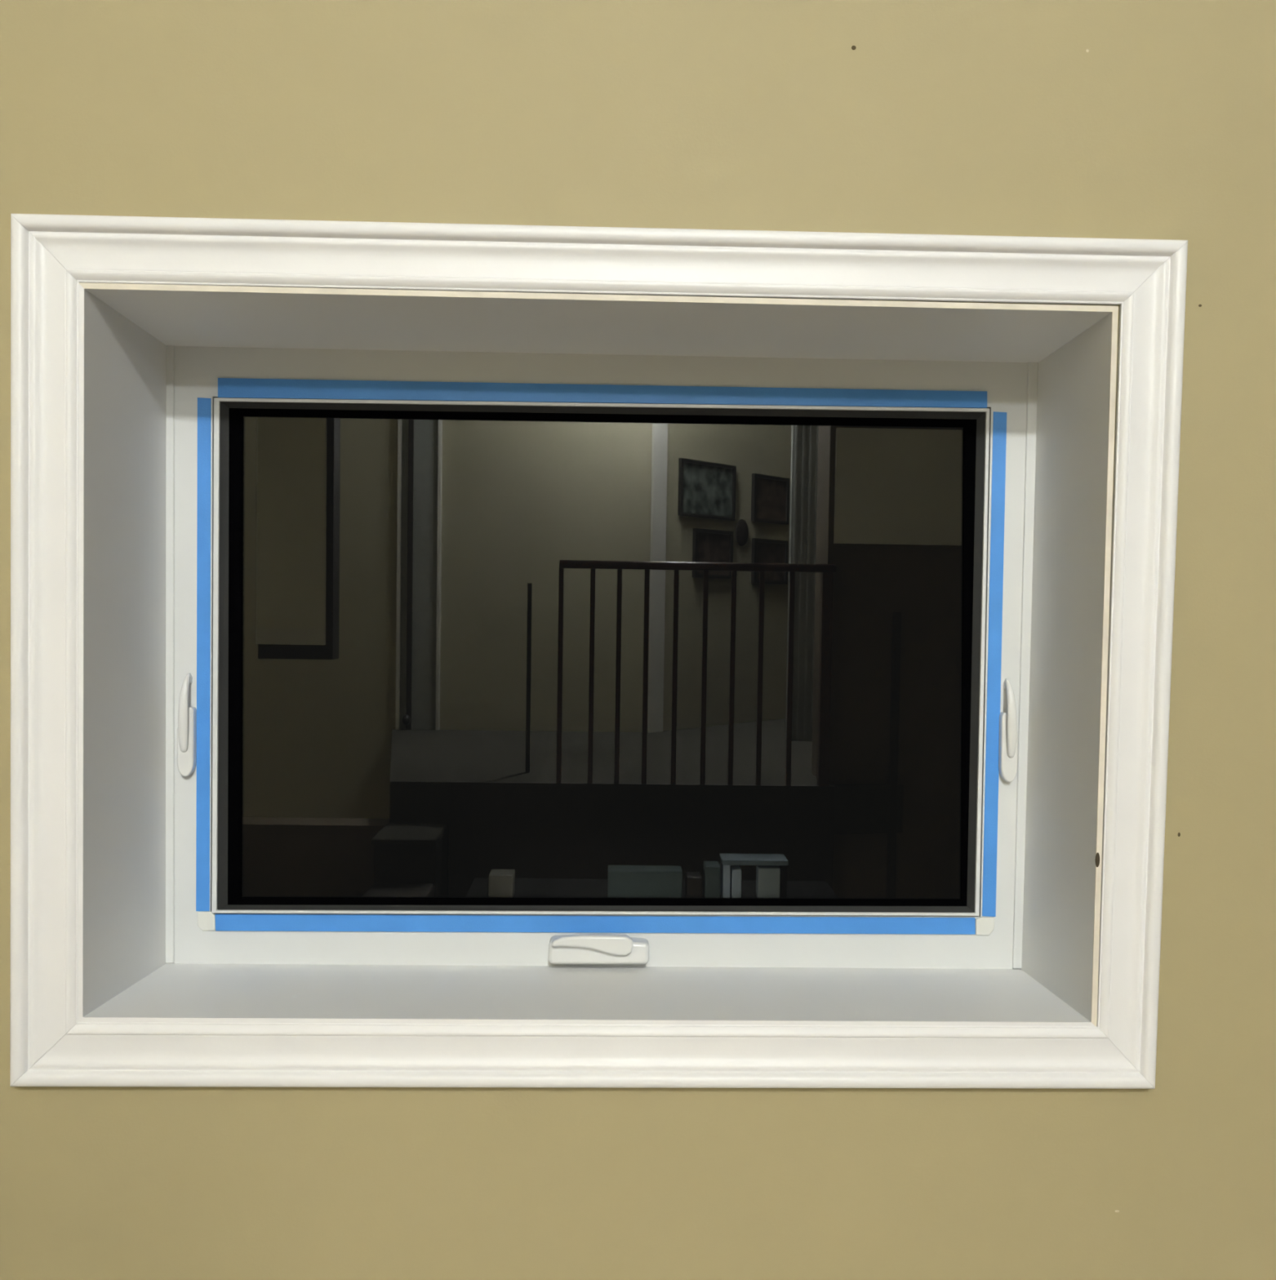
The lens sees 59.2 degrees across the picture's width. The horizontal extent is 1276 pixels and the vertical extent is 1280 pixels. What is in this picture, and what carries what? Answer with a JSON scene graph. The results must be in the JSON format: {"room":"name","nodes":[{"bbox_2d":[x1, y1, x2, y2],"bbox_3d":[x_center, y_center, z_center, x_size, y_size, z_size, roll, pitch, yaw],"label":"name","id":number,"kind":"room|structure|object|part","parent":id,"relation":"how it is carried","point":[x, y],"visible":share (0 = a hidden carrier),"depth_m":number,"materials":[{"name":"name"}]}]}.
{"room":"basement room","nodes":[
{"label":"basement room","id":0,"kind":"room"},
{"bbox_2d":[0,0,1275,1279],"bbox_3d":[-0.125,-0.561,1.306,6.700,4.530,0.009,1,2,-1],"label":"wall","id":1,"kind":"structure","parent":0,"point":[1131,119],"depth_m":1.33,"materials":[{"name":"beige paint"}]},
{"bbox_2d":[9,213,1187,1088],"bbox_3d":[-0.049,0.022,1.446,1.353,1.003,0.286,1,2,-1],"label":"window","id":2,"kind":"structure","parent":1,"relation":"in","point":[467,657],"depth_m":1.54,"materials":[{"name":"white paint"}]},
{"bbox_3d":[-0.619,0.100,1.533,0.013,0.107,0.020,1,2,-9],"label":"latch lever","id":3,"kind":"part","parent":2,"relation":"part of","materials":[{"name":"white plastic"}]},
{"bbox_2d":[195,397,211,911],"bbox_3d":[-0.597,0.023,1.545,0.018,0.706,0.001,1,2,-1],"label":"tape","id":4,"kind":"object","parent":2,"relation":"attached to","point":[204,405],"visible":1,"depth_m":1.54,"materials":[{"name":"blue paper"}]},
{"bbox_3d":[-0.053,0.461,1.459,1.227,0.032,0.253,1,2,-1],"label":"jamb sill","id":5,"kind":"part","parent":2,"relation":"part of","materials":[{"name":"white paint"}]},
{"bbox_3d":[-0.062,0.416,1.538,0.111,0.027,0.016,1,2,-1],"label":"crank handle","id":6,"kind":"part","parent":2,"relation":"part of","materials":[{"name":"white plastic"}]},
{"bbox_2d":[214,914,975,934],"bbox_3d":[-0.055,0.397,1.570,1.060,0.026,0.003,1,2,-1],"label":"tape","id":7,"kind":"object","parent":2,"relation":"attached to","point":[248,922],"visible":1,"depth_m":1.57,"materials":[{"name":"blue paper"}]},
{"bbox_3d":[-0.050,0.028,1.573,1.070,0.715,0.033,1,2,-1],"label":"sash frame","id":8,"kind":"part","parent":2,"relation":"part of","materials":[{"name":"white plastic"}]},
{"bbox_3d":[-0.051,0.029,1.574,1.174,0.855,0.030,1,2,-1],"label":"frame","id":9,"kind":"part","parent":2,"relation":"part of","materials":[{"name":"white plastic"}]},
{"bbox_2d":[217,377,986,408],"bbox_3d":[-0.044,-0.338,1.545,1.056,0.029,0.003,1,2,-1],"label":"tape","id":10,"kind":"object","parent":2,"relation":"attached to","point":[239,388],"visible":1,"depth_m":1.54,"materials":[{"name":"blue paper"}]},
{"bbox_3d":[-0.049,0.029,1.572,1.049,0.701,0.004,1,2,-1],"label":"glass pane","id":11,"kind":"part","parent":2,"relation":"part of","materials":[{"name":"black"}]},
{"bbox_2d":[982,411,1006,916],"bbox_3d":[0.499,0.037,1.572,0.021,0.707,0.001,1,2,-1],"label":"tape","id":12,"kind":"object","parent":2,"relation":"attached to","point":[999,420],"visible":1,"depth_m":1.57,"materials":[{"name":"blue paper"}]},
{"bbox_3d":[0.518,0.109,1.562,0.014,0.109,0.021,1,2,-1],"label":"latch lever","id":13,"kind":"part","parent":2,"relation":"part of","materials":[{"name":"white plastic"}]}
]}

